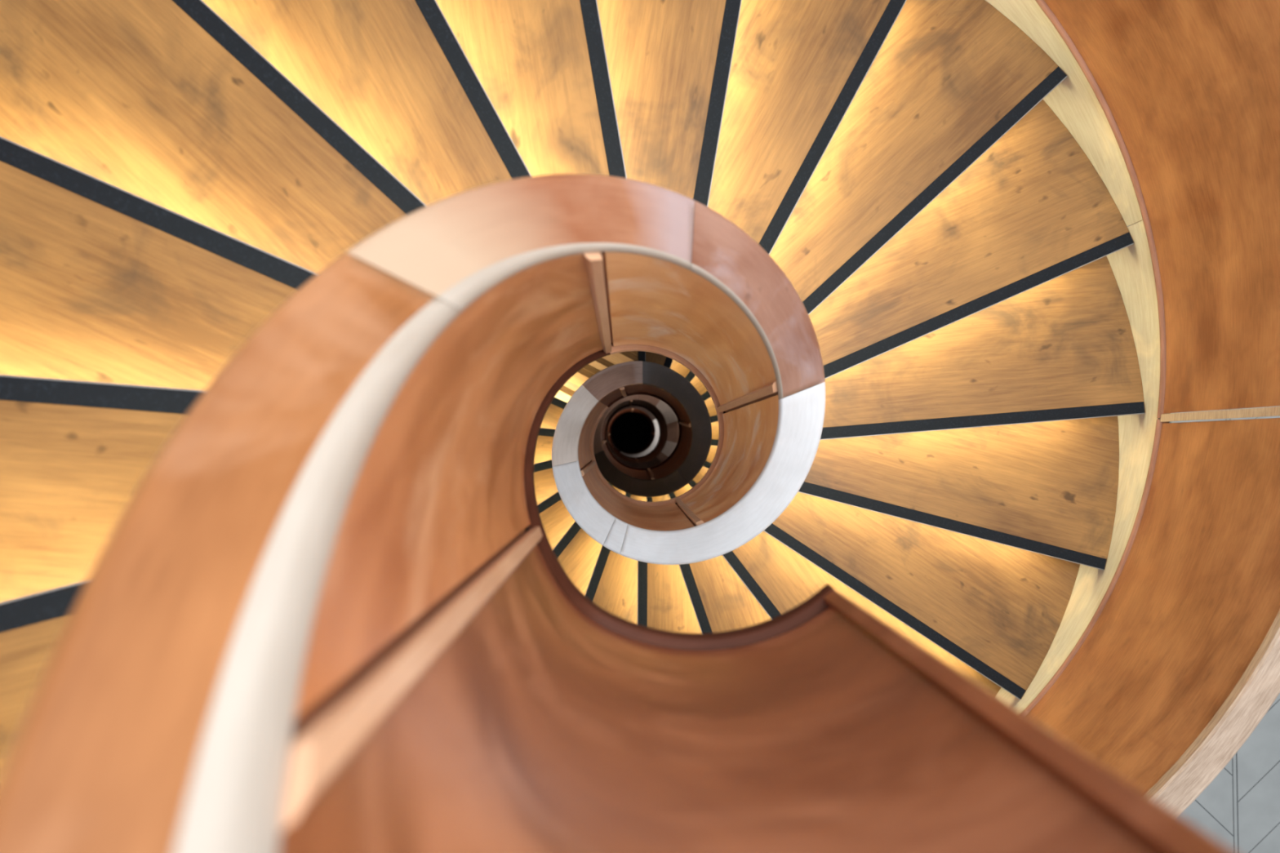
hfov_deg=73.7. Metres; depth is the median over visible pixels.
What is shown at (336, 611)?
balustrade
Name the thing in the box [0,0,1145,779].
flight
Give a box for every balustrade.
[0,173,1235,852]
[582,360,711,497]
[606,405,676,468]
[985,0,1279,815]
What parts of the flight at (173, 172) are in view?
nosing trim, nosing trim, nosing trim, nosing trim, nosing trim, nosing trim, nosing trim, nosing trim, nosing trim, nosing trim, nosing trim, nosing trim, nosing trim, nosing trim, nosing trim, nosing trim, nosing trim, nosing trim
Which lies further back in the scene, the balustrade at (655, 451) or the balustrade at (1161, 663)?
the balustrade at (655, 451)
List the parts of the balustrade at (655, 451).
panel, panel, rail, panel, rail, rail, panel, panel, rail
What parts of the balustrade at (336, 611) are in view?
rail, panel, rail, rail, panel, rail, rail, panel, panel, panel, rail, panel, rail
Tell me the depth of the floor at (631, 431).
13.60 m
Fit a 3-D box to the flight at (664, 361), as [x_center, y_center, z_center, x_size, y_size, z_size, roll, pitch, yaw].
[-0.018,0.057,7.241,3.532,4.082,3.569,0,88,-1]
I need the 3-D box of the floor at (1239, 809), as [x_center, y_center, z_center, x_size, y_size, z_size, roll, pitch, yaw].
[0.005,0.087,5.182,14.000,0.300,14.000,0,88,-1]
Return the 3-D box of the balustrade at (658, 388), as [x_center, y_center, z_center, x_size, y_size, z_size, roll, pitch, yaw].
[-0.007,0.065,6.716,0.824,5.268,0.871,0,88,-1]
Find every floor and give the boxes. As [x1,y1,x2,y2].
[610,412,650,450]
[1127,225,1279,852]
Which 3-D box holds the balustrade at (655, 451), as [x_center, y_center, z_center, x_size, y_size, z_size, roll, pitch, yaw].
[-0.098,0.109,10.846,0.825,5.337,0.865,0,88,-1]
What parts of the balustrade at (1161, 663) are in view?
panel, panel, rail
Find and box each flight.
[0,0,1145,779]
[606,351,719,502]
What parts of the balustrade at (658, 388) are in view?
panel, rail, rail, panel, panel, rail, rail, panel, panel, rail, panel, rail, rail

